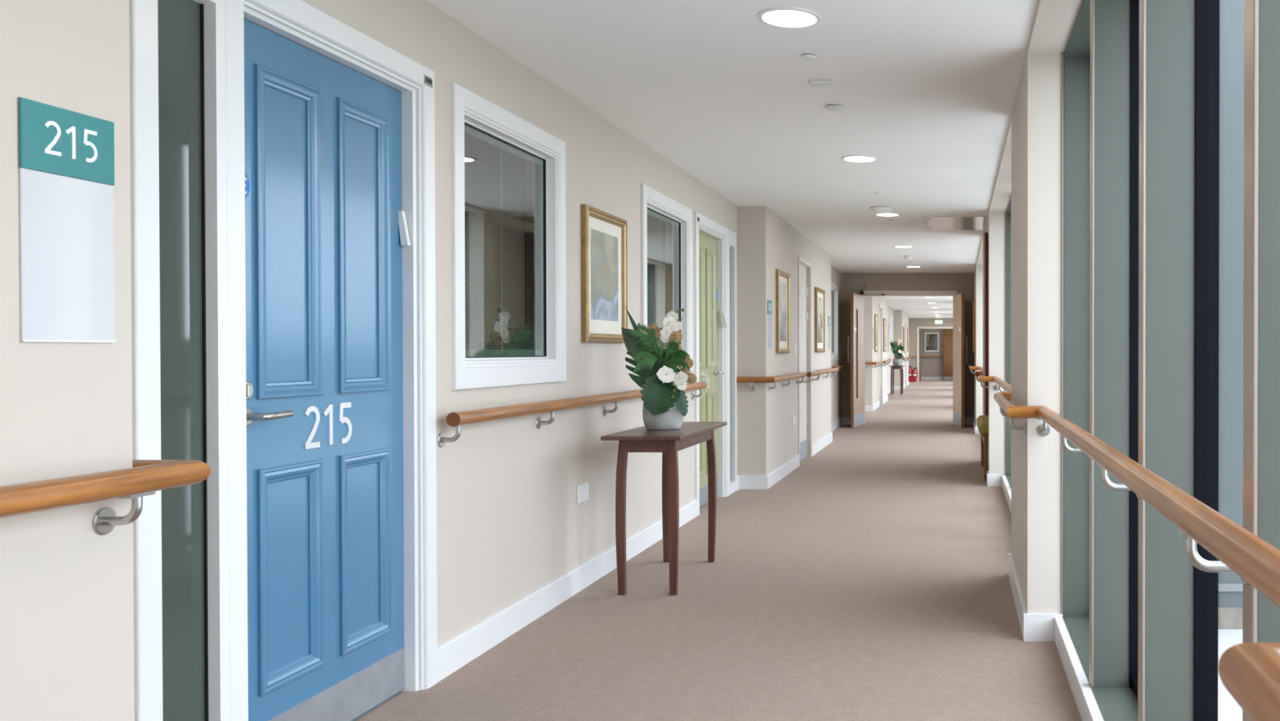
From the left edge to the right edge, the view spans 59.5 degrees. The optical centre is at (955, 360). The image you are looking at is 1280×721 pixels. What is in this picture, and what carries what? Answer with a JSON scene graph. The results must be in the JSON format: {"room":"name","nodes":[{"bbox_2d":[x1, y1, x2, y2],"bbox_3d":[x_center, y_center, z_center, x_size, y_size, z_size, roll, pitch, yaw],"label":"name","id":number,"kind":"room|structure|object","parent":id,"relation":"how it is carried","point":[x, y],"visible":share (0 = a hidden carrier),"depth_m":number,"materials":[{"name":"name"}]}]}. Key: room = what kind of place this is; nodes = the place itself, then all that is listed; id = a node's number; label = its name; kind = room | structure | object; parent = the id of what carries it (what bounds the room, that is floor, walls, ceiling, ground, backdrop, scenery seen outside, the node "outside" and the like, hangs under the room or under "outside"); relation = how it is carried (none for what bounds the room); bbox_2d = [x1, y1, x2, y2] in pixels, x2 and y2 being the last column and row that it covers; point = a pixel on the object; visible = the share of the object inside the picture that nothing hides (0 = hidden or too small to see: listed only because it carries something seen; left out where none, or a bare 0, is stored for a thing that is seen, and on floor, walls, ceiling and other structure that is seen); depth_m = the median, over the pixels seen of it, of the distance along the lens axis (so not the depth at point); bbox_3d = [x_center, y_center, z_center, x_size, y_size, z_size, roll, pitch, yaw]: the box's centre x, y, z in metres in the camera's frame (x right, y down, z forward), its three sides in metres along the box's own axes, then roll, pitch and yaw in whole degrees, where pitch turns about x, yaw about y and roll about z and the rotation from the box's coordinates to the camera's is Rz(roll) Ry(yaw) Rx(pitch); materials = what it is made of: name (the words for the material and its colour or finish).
{"room":"care home corridor","nodes":[
{"label":"care home corridor","id":0,"kind":"room"},
{"bbox_2d":[0,0,908,720],"bbox_3d":[-1.853,-0.194,17.949,0.493,2.400,43.100,0,1,0],"label":"wall","id":1,"kind":"structure","parent":0,"point":[510,520],"depth_m":3.85,"materials":[{"name":"beige paint"}]},
{"bbox_2d":[17,97,115,342],"bbox_3d":[-1.604,-0.242,1.900,0.007,0.419,0.200,0,1,0],"label":"room sign","id":2,"kind":"object","parent":1,"relation":"attached to","point":[66,157],"visible":1,"depth_m":1.89,"materials":[{"name":"teal"}]},
{"bbox_2d":[0,459,210,534],"bbox_3d":[-1.682,0.290,-0.704,0.330,0.128,5.686,0,1,0],"label":"handrail","id":3,"kind":"object","parent":1,"relation":"attached to","point":[145,477],"visible":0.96,"depth_m":1.91,"materials":[{"name":"brown wood"}]},
{"bbox_2d":[128,0,437,720],"bbox_3d":[-1.890,0.068,3.028,0.120,2.158,1.356,0,1,0],"label":"door","id":4,"kind":"structure","parent":1,"relation":"in","point":[282,153],"depth_m":2.95,"materials":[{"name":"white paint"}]},
{"bbox_2d":[450,82,566,390],"bbox_3d":[-1.876,-0.460,4.395,0.088,1.127,1.092,0,1,0],"label":"window","id":5,"kind":"structure","parent":1,"relation":"in","point":[472,115],"depth_m":4.43,"materials":[{"name":"white paint"}]},
{"bbox_2d":[464,135,540,349],"bbox_3d":[-1.908,-0.462,4.395,0.012,0.834,0.824,0,1,0],"label":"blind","id":6,"kind":"object","parent":5,"relation":"attached to","point":[537,164],"depth_m":4.43,"materials":[{"name":"grey fabric"}]},
{"bbox_2d":[436,381,706,447],"bbox_3d":[-1.805,0.231,5.582,0.090,0.128,3.700,0,1,0],"label":"handrail","id":7,"kind":"object","parent":1,"relation":"attached to","point":[457,420],"visible":0.8,"depth_m":4.47,"materials":[{"name":"brown wood"}]},
{"bbox_2d":[577,481,588,503],"bbox_3d":[-1.844,0.655,5.201,0.012,0.088,0.147,0,1,0],"label":"power socket","id":8,"kind":"object","parent":1,"relation":"attached to","point":[582,489],"visible":1,"depth_m":5.19,"materials":[{"name":"white plastic"}]},
{"bbox_2d":[581,204,627,342],"bbox_3d":[-1.834,-0.434,5.506,0.032,0.680,0.640,0,1,0],"label":"framed picture","id":9,"kind":"object","parent":1,"relation":"attached to","point":[604,277],"visible":0.92,"depth_m":5.47,"materials":[{"name":"beige"}]},
{"bbox_2d":[590,228,617,321],"bbox_3d":[-1.839,-0.439,5.506,0.001,0.458,0.428,0,1,0],"label":"print","id":10,"kind":"object","parent":9,"relation":"attached to","point":[603,242],"depth_m":5.48},
{"bbox_2d":[640,183,692,371],"bbox_3d":[-1.876,-0.482,6.741,0.088,1.127,1.143,0,1,0],"label":"window","id":11,"kind":"structure","parent":1,"relation":"in","point":[654,203],"depth_m":6.97,"materials":[{"name":"white paint"}]},
{"bbox_2d":[647,215,677,348],"bbox_3d":[-1.908,-0.484,6.741,0.012,0.834,0.875,0,1,0],"label":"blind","id":12,"kind":"object","parent":11,"relation":"attached to","point":[659,217],"depth_m":6.86,"materials":[{"name":"grey fabric"}]},
{"bbox_2d":[437,381,909,681],"bbox_3d":[-1.720,0.946,17.960,0.259,0.120,43.100,0,1,0],"label":"baseboard","id":13,"kind":"structure","parent":1,"relation":"attached to","point":[458,651],"depth_m":4.87,"materials":[{"name":"white paint"}]},
{"bbox_2d":[693,211,737,515],"bbox_3d":[-1.885,0.019,8.118,0.130,2.158,1.356,0,1,0],"label":"door","id":14,"kind":"structure","parent":1,"relation":"in","point":[714,244],"depth_m":8.30,"materials":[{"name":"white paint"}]},
{"bbox_2d":[767,299,772,348],"bbox_3d":[-1.604,-0.310,9.062,0.007,0.419,0.200,0,1,0],"label":"room sign","id":15,"kind":"object","parent":1,"relation":"attached to","point":[769,302],"visible":1,"depth_m":9.04,"materials":[{"name":"teal"}]},
{"bbox_2d":[736,372,806,391],"bbox_3d":[-1.682,0.191,9.748,0.330,0.128,1.870,0,1,0],"label":"handrail","id":16,"kind":"object","parent":1,"relation":"attached to","point":[788,377],"visible":1,"depth_m":8.88,"materials":[{"name":"brown wood"}]},
{"bbox_2d":[775,269,790,353],"bbox_3d":[-1.591,-0.444,9.706,0.032,0.753,0.640,0,1,0],"label":"framed picture","id":17,"kind":"object","parent":1,"relation":"attached to","point":[782,278],"visible":1,"depth_m":9.68,"materials":[{"name":"beige"}]},
{"bbox_2d":[779,281,786,341],"bbox_3d":[-1.596,-0.449,9.706,0.001,0.541,0.438,0,1,0],"label":"print","id":18,"kind":"object","parent":17,"relation":"attached to","point":[783,285],"depth_m":9.73},
{"bbox_2d":[791,415,795,425],"bbox_3d":[-1.601,0.597,10.406,0.012,0.088,0.147,0,1,0],"label":"power socket","id":19,"kind":"object","parent":1,"relation":"attached to","point":[793,417],"visible":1,"depth_m":10.37,"materials":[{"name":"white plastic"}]},
{"bbox_2d":[797,255,822,465],"bbox_3d":[-1.586,0.000,11.176,0.222,2.140,0.930,0,1,0],"label":"door","id":20,"kind":"structure","parent":1,"relation":"in","point":[804,267],"depth_m":11.43,"materials":[{"name":"beige paint"}]},
{"bbox_2d":[814,286,825,351],"bbox_3d":[-1.591,-0.470,12.346,0.032,0.746,0.760,0,1,0],"label":"framed picture","id":21,"kind":"object","parent":1,"relation":"attached to","point":[820,294],"visible":1,"depth_m":12.37,"materials":[{"name":"beige"}]},
{"bbox_2d":[817,296,822,342],"bbox_3d":[-1.596,-0.475,12.346,0.001,0.534,0.558,0,1,0],"label":"print","id":22,"kind":"object","parent":21,"relation":"attached to","point":[820,299],"depth_m":12.37},
{"bbox_2d":[812,367,839,381],"bbox_3d":[-1.654,0.163,12.712,0.272,0.128,1.920,0,1,0],"label":"handrail","id":23,"kind":"object","parent":1,"relation":"attached to","point":[834,370],"visible":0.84,"depth_m":12.71,"materials":[{"name":"brown wood"}]},
{"bbox_2d":[827,315,830,349],"bbox_3d":[-1.604,-0.350,13.342,0.007,0.419,0.210,0,1,0],"label":"room sign","id":24,"kind":"object","parent":1,"relation":"attached to","point":[828,317],"visible":1,"depth_m":13.31,"materials":[{"name":"teal"}]},
{"bbox_2d":[831,282,838,360],"bbox_3d":[-1.826,-0.564,15.395,0.088,1.127,1.100,0,1,0],"label":"window","id":25,"kind":"structure","parent":1,"relation":"in","point":[834,288],"depth_m":15.84,"materials":[{"name":"white paint"}]},
{"bbox_2d":[831,364,847,373],"bbox_3d":[-1.755,0.135,15.787,0.090,0.128,1.570,0,1,0],"label":"handrail","id":26,"kind":"object","parent":1,"relation":"attached to","point":[839,366],"visible":0.64,"depth_m":15.84,"materials":[{"name":"brown wood"}]},
{"bbox_2d":[865,360,883,368],"bbox_3d":[-1.682,0.084,21.127,0.330,0.128,1.830,0,1,0],"label":"handrail","id":27,"kind":"object","parent":1,"relation":"attached to","point":[880,362],"visible":0.94,"depth_m":20.23,"materials":[{"name":"brown wood"}]},
{"bbox_2d":[874,314,878,351],"bbox_3d":[-1.591,-0.549,21.121,0.032,0.750,0.650,0,1,0],"label":"framed picture","id":28,"kind":"object","parent":1,"relation":"attached to","point":[876,317],"visible":1,"depth_m":21.18,"materials":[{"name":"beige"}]},
{"bbox_2d":[875,320,876,346],"bbox_3d":[-1.596,-0.554,21.121,0.001,0.538,0.448,0,1,0],"label":"print","id":29,"kind":"object","parent":28,"relation":"attached to","point":[876,320],"depth_m":21.18},
{"bbox_2d":[879,304,882,404],"bbox_3d":[-1.646,-0.107,22.550,0.102,2.140,0.960,0,1,0],"label":"door","id":30,"kind":"structure","parent":1,"relation":"in","point":[880,306],"depth_m":22.98,"materials":[{"name":"beige paint"}]},
{"bbox_2d":[883,317,886,351],"bbox_3d":[-1.591,-0.573,23.696,0.032,0.750,0.700,0,1,0],"label":"framed picture","id":31,"kind":"object","parent":1,"relation":"attached to","point":[884,319],"visible":1,"depth_m":23.36,"materials":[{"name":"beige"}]},
{"bbox_2d":[887,324,888,351],"bbox_3d":[-1.834,-0.616,28.245,0.032,0.750,0.700,0,1,0],"label":"framed picture","id":32,"kind":"object","parent":1,"relation":"attached to","point":[887,324],"visible":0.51,"depth_m":28.55},
{"bbox_2d":[888,315,892,391],"bbox_3d":[-1.890,-0.186,29.958,0.120,2.158,1.356,0,1,0],"label":"door","id":33,"kind":"structure","parent":1,"relation":"in","point":[890,317],"depth_m":30.25,"materials":[{"name":"white paint"}]},
{"bbox_2d":[902,326,904,351],"bbox_3d":[-1.591,-0.656,32.420,0.032,0.750,0.650,0,1,0],"label":"framed picture","id":34,"kind":"object","parent":1,"relation":"attached to","point":[903,326],"visible":0.77,"depth_m":32.34,"materials":[{"name":"gold"}]},
{"bbox_2d":[904,320,906,386],"bbox_3d":[-1.646,-0.214,33.849,0.102,2.140,0.960,0,1,0],"label":"door","id":35,"kind":"structure","parent":1,"relation":"in","point":[905,322],"depth_m":34.28,"materials":[{"name":"beige paint"}]},
{"bbox_2d":[906,328,908,351],"bbox_3d":[-1.591,-0.682,35.245,0.032,0.750,0.700,0,1,0],"label":"framed picture","id":36,"kind":"object","parent":1,"relation":"attached to","point":[907,329],"visible":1,"depth_m":34.98,"materials":[{"name":"gold"}]},
{"bbox_2d":[464,134,666,349],"bbox_3d":[-3.525,-0.214,20.099,3.150,2.600,47.800,0,1,0],"label":"wall","id":37,"kind":"structure","parent":0,"point":[468,137],"depth_m":5.59,"materials":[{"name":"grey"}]},
{"bbox_2d":[911,377,942,382],"bbox_3d":[-1.200,0.730,40.851,3.600,0.120,2.716,0,1,0],"label":"baseboard","id":38,"kind":"structure","parent":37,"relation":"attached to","point":[922,378],"depth_m":42.19,"materials":[{"name":"white paint"}]},
{"bbox_2d":[352,379,1081,720],"bbox_3d":[-2.125,1.046,20.111,5.750,0.120,47.800,0,1,0],"label":"floor","id":39,"kind":"structure","parent":0,"point":[870,581],"depth_m":4.57,"materials":[{"name":"carpet"}]},
{"bbox_2d":[600,421,727,595],"bbox_3d":[-1.482,0.738,5.447,0.375,0.772,1.020,0,1,0],"label":"console table","id":40,"kind":"object","parent":39,"relation":"on","point":[639,439],"visible":0.99,"depth_m":5.04,"materials":[{"name":"brown wood"}]},
{"bbox_2d":[642,401,684,429],"bbox_3d":[-1.506,0.277,5.413,0.205,0.150,0.205,0,1,0],"label":"flower pot","id":41,"kind":"object","parent":40,"relation":"on","point":[672,419],"visible":0.54,"depth_m":5.33,"materials":[{"name":"ceramic"}]},
{"bbox_2d":[621,306,697,416],"bbox_3d":[-1.510,0.004,5.353,0.378,0.568,0.262,0,1,-15],"label":"flower arrangement","id":42,"kind":"object","parent":41,"relation":"in","point":[660,384],"visible":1,"depth_m":5.32,"materials":[{"name":"green plant"}]},
{"bbox_2d":[888,364,904,395],"bbox_3d":[-1.560,0.524,28.106,0.375,0.772,1.020,0,1,0],"label":"console table","id":43,"kind":"object","parent":39,"relation":"on","point":[893,366],"visible":1,"depth_m":27.70,"materials":[{"name":"brown wood"}]},
{"bbox_2d":[893,359,902,365],"bbox_3d":[-1.530,0.053,27.952,0.275,0.172,0.275,0,1,0],"label":"flower pot","id":44,"kind":"object","parent":43,"relation":"on","point":[895,362],"visible":1,"depth_m":27.84,"materials":[{"name":"ceramic"}]},
{"bbox_2d":[889,337,905,359],"bbox_3d":[-1.535,-0.312,27.884,0.424,0.597,0.294,0,1,-15],"label":"flower arrangement","id":45,"kind":"object","parent":44,"relation":"in","point":[898,351],"visible":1,"depth_m":27.85,"materials":[{"name":"green plant"}]},
{"bbox_2d":[908,365,912,382],"bbox_3d":[-1.716,0.504,39.363,0.161,0.600,0.151,0,1,41],"label":"fire extinguisher","id":46,"kind":"object","parent":39,"relation":"on","point":[910,371],"visible":0.77,"depth_m":39.30,"materials":[{"name":"red metal"}]},
{"bbox_2d":[912,367,917,382],"bbox_3d":[-1.526,0.534,39.364,0.161,0.540,0.151,0,1,41],"label":"fire extinguisher","id":47,"kind":"object","parent":39,"relation":"on","point":[914,371],"visible":1,"depth_m":39.31,"materials":[{"name":"red metal"}]},
{"bbox_2d":[976,415,988,480],"bbox_3d":[0.435,0.605,10.046,0.440,0.950,1.240,0,1,0],"label":"chair","id":48,"kind":"object","parent":39,"relation":"on","point":[982,421],"visible":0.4,"depth_m":9.46,"materials":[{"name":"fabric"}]},
{"bbox_2d":[976,415,988,436],"bbox_3d":[0.432,0.620,10.046,0.435,0.120,1.240,0,1,0],"label":"seat cushion","id":49,"kind":"object","parent":48,"relation":"on","point":[982,421],"depth_m":9.46,"materials":[{"name":"yellow fabric"}]},
{"bbox_2d":[426,0,1039,318],"bbox_3d":[-2.120,-1.514,20.087,5.760,0.200,47.800,0,1,0],"label":"ceiling","id":50,"kind":"structure","parent":0,"point":[926,89],"depth_m":4.97,"materials":[{"name":"white paint"}]},
{"bbox_2d":[756,7,821,28],"bbox_3d":[-0.610,-1.259,3.858,0.234,0.009,0.234,0,1,0],"label":"recessed light","id":51,"kind":"object","parent":50,"relation":"in","point":[781,17],"visible":1,"depth_m":3.85,"materials":[{"name":"white plastic"}]},
{"bbox_2d":[763,10,815,26],"bbox_3d":[-0.610,-1.259,3.858,0.190,0.002,0.190,0,1,-31],"label":"diffuser","id":52,"kind":"object","parent":51,"relation":"attached to","point":[773,18],"depth_m":3.86,"materials":[{"name":"white plastic"}]},
{"bbox_2d":[800,53,816,59],"bbox_3d":[-0.610,-1.260,4.358,0.064,0.012,0.064,0,1,0],"label":"smoke detector","id":53,"kind":"object","parent":50,"relation":"attached to","point":[806,56],"visible":1,"depth_m":4.34,"materials":[{"name":"white plastic"}]},
{"bbox_2d":[808,80,834,88],"bbox_3d":[-0.610,-1.260,4.791,0.104,0.020,0.075,0,1,0],"label":"ceiling plate","id":54,"kind":"object","parent":50,"relation":"attached to","point":[814,83],"visible":1,"depth_m":4.76,"materials":[{"name":"white plastic"}]},
{"bbox_2d":[824,104,843,111],"bbox_3d":[-0.610,-1.265,5.268,0.094,0.020,0.094,0,1,0],"label":"smoke detector","id":55,"kind":"object","parent":50,"relation":"attached to","point":[833,108],"visible":1,"depth_m":5.24,"materials":[{"name":"white plastic"}]},
{"bbox_2d":[841,155,878,162],"bbox_3d":[-0.610,-1.286,6.688,0.234,0.009,0.234,0,1,0],"label":"recessed light","id":56,"kind":"object","parent":50,"relation":"in","point":[855,158],"visible":1,"depth_m":6.68,"materials":[{"name":"white plastic"}]},
{"bbox_2d":[844,156,874,161],"bbox_3d":[-0.610,-1.285,6.688,0.190,0.002,0.190,0,1,31],"label":"diffuser","id":57,"kind":"object","parent":56,"relation":"attached to","point":[846,158],"depth_m":6.68,"materials":[{"name":"white plastic"}]},
{"bbox_2d":[870,206,890,213],"bbox_3d":[-0.640,-1.290,8.988,0.176,0.040,0.176,0,1,0],"label":"smoke detector","id":58,"kind":"object","parent":50,"relation":"attached to","point":[875,209],"visible":1,"depth_m":8.93,"materials":[{"name":"white plastic"}]},
{"bbox_2d":[874,212,900,216],"bbox_3d":[-0.610,-1.312,9.438,0.234,0.009,0.234,0,1,0],"label":"recessed light","id":59,"kind":"object","parent":50,"relation":"in","point":[886,214],"visible":0.98,"depth_m":9.41,"materials":[{"name":"white plastic"}]},
{"bbox_2d":[877,213,897,216],"bbox_3d":[-0.610,-1.311,9.438,0.190,0.002,0.190,0,1,-31],"label":"diffuser","id":60,"kind":"object","parent":59,"relation":"attached to","point":[879,215],"depth_m":9.46,"materials":[{"name":"white plastic"}]},
{"bbox_2d":[893,245,913,248],"bbox_3d":[-0.610,-1.339,12.338,0.234,0.009,0.234,0,1,0],"label":"recessed light","id":61,"kind":"object","parent":50,"relation":"in","point":[902,246],"visible":1,"depth_m":12.35,"materials":[{"name":"white plastic"}]},
{"bbox_2d":[903,255,912,260],"bbox_3d":[-0.610,-1.326,13.588,0.110,0.055,0.110,0,1,0],"label":"smoke detector","id":62,"kind":"object","parent":50,"relation":"attached to","point":[906,257],"visible":1,"depth_m":13.55,"materials":[{"name":"white plastic"}]},
{"bbox_2d":[905,266,921,267],"bbox_3d":[-0.610,-1.367,15.288,0.234,0.009,0.234,0,1,0],"label":"recessed light","id":63,"kind":"object","parent":50,"relation":"in","point":[905,266],"visible":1,"depth_m":15.26,"materials":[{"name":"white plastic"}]},
{"bbox_2d":[925,216,986,230],"bbox_3d":[0.005,-1.316,10.098,0.550,0.009,1.020,0,1,0],"label":"ceiling hatch","id":64,"kind":"object","parent":50,"relation":"attached to","point":[934,223],"visible":1,"depth_m":10.05,"materials":[{"name":"white"}]},
{"bbox_2d":[841,272,973,422],"bbox_3d":[-0.804,-0.182,16.674,2.393,2.400,0.150,0,1,0],"label":"wall","id":65,"kind":"structure","parent":0,"point":[851,282],"depth_m":16.59,"materials":[{"name":"beige paint"}]},
{"bbox_2d":[842,417,973,424],"bbox_3d":[-0.754,0.959,16.602,2.093,0.120,0.016,0,1,0],"label":"baseboard","id":66,"kind":"structure","parent":65,"relation":"attached to","point":[846,420],"depth_m":16.59,"materials":[{"name":"white paint"}]},
{"bbox_2d":[860,285,956,424],"bbox_3d":[-0.740,-0.079,16.640,1.525,2.194,0.260,0,1,0],"label":"door frame","id":67,"kind":"structure","parent":65,"relation":"in","point":[865,293],"depth_m":16.57,"materials":[{"name":"beige paint"}]},
{"bbox_2d":[848,293,863,427],"bbox_3d":[-1.537,-0.005,16.247,0.112,2.037,0.709,0,1,10],"label":"door","id":68,"kind":"structure","parent":67,"relation":"attached to","point":[856,336],"depth_m":16.10,"materials":[{"name":"brown wood"}]},
{"bbox_2d":[953,293,967,427],"bbox_3d":[0.080,-0.005,16.252,0.110,2.037,0.708,0,1,-11],"label":"door","id":69,"kind":"structure","parent":67,"relation":"attached to","point":[958,299],"depth_m":16.10,"materials":[{"name":"brown wood"}]},
{"bbox_2d":[908,318,952,378],"bbox_3d":[-0.729,-0.398,39.573,2.643,2.400,0.150,0,1,0],"label":"wall","id":70,"kind":"structure","parent":0,"point":[913,323],"depth_m":39.49,"materials":[{"name":"beige paint"}]},
{"bbox_2d":[916,326,952,382],"bbox_3d":[-0.630,-0.239,39.965,1.640,2.075,0.970,0,1,0],"label":"door frame","id":71,"kind":"structure","parent":70,"relation":"in","point":[918,328],"depth_m":39.48,"materials":[{"name":"beige paint"}]},
{"bbox_2d":[934,320,942,324],"bbox_3d":[-0.625,-1.447,39.473,0.300,0.150,0.030,0,1,0],"label":"exit sign","id":72,"kind":"object","parent":70,"relation":"attached to","point":[936,322],"visible":1,"depth_m":39.46,"materials":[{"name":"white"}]},
{"bbox_2d":[920,328,943,379],"bbox_3d":[-1.000,-0.426,42.598,4.000,2.400,0.800,0,1,0],"label":"wall","id":73,"kind":"structure","parent":0,"point":[930,367],"depth_m":42.20,"materials":[{"name":"beige paint"}]},
{"bbox_2d":[924,332,938,351],"bbox_3d":[-0.950,-0.733,42.220,0.580,0.780,0.110,0,1,0],"label":"window","id":74,"kind":"structure","parent":73,"relation":"in","point":[925,333],"depth_m":42.17,"materials":[{"name":"white paint"}]},
{"bbox_2d":[920,355,942,359],"bbox_3d":[-1.210,-0.114,42.156,1.380,0.128,0.090,0,1,0],"label":"handrail","id":75,"kind":"object","parent":73,"relation":"attached to","point":[932,357],"visible":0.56,"depth_m":42.13,"materials":[{"name":"brown wood"}]},
{"bbox_2d":[943,328,952,379],"bbox_3d":[-0.010,-0.246,42.100,0.920,2.032,0.200,0,1,0],"label":"door","id":76,"kind":"structure","parent":73,"relation":"in","point":[948,333],"depth_m":42.01,"materials":[{"name":"brown wood"}]},
{"bbox_2d":[973,0,1083,613],"bbox_3d":[0.526,-0.134,17.950,0.467,2.520,43.100,0,1,0],"label":"wall","id":77,"kind":"structure","parent":0,"point":[1029,173],"depth_m":4.25,"materials":[{"name":"beige paint"}]},
{"bbox_2d":[972,301,975,352],"bbox_3d":[0.277,-0.493,15.721,0.032,0.760,0.750,0,1,0],"label":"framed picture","id":78,"kind":"object","parent":77,"relation":"attached to","point":[974,302],"visible":1,"depth_m":15.35,"materials":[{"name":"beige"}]},
{"bbox_2d":[968,364,983,383],"bbox_3d":[0.319,0.155,13.602,0.231,0.128,5.400,0,1,0],"label":"handrail","id":79,"kind":"object","parent":77,"relation":"attached to","point":[977,373],"visible":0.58,"depth_m":13.39,"materials":[{"name":"brown wood"}]},
{"bbox_2d":[985,233,988,415],"bbox_3d":[0.482,-0.177,10.836,0.345,2.270,0.024,0,1,0],"label":"panel","id":80,"kind":"object","parent":77,"relation":"attached to","point":[986,234],"visible":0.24,"depth_m":10.82,"materials":[{"name":"red"}]},
{"bbox_2d":[977,197,1011,488],"bbox_3d":[0.406,-0.127,7.386,0.427,2.288,3.801,0,1,0],"label":"window","id":81,"kind":"structure","parent":77,"relation":"in","point":[1008,213],"depth_m":9.06,"materials":[{"name":"glass"}]},
{"bbox_2d":[973,417,1104,720],"bbox_3d":[0.355,0.951,17.960,0.157,0.109,43.100,0,1,0],"label":"baseboard","id":82,"kind":"structure","parent":77,"relation":"attached to","point":[1033,626],"depth_m":4.24,"materials":[{"name":"white paint"}]},
{"bbox_2d":[993,0,1279,720],"bbox_3d":[0.412,-0.079,2.339,0.417,2.288,6.480,0,1,0],"label":"window","id":83,"kind":"structure","parent":77,"relation":"in","point":[1140,78],"depth_m":2.44,"materials":[{"name":"silver metal"}]},
{"label":"outside","id":84,"kind":"structure","parent":0,"visible":0},
{"bbox_2d":[1217,629,1242,720],"bbox_3d":[2.630,1.161,20.012,3.740,0.150,68.000,0,1,0],"label":"ground","id":85,"kind":"structure","parent":84,"point":[1228,709],"depth_m":3.90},
{"bbox_2d":[1217,0,1244,629],"bbox_3d":[1.265,-0.621,4.924,1.010,3.700,0.290,0,1,0],"label":"window","id":86,"kind":"structure","parent":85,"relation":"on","point":[1231,203],"depth_m":4.80,"materials":[{"name":"grey"}]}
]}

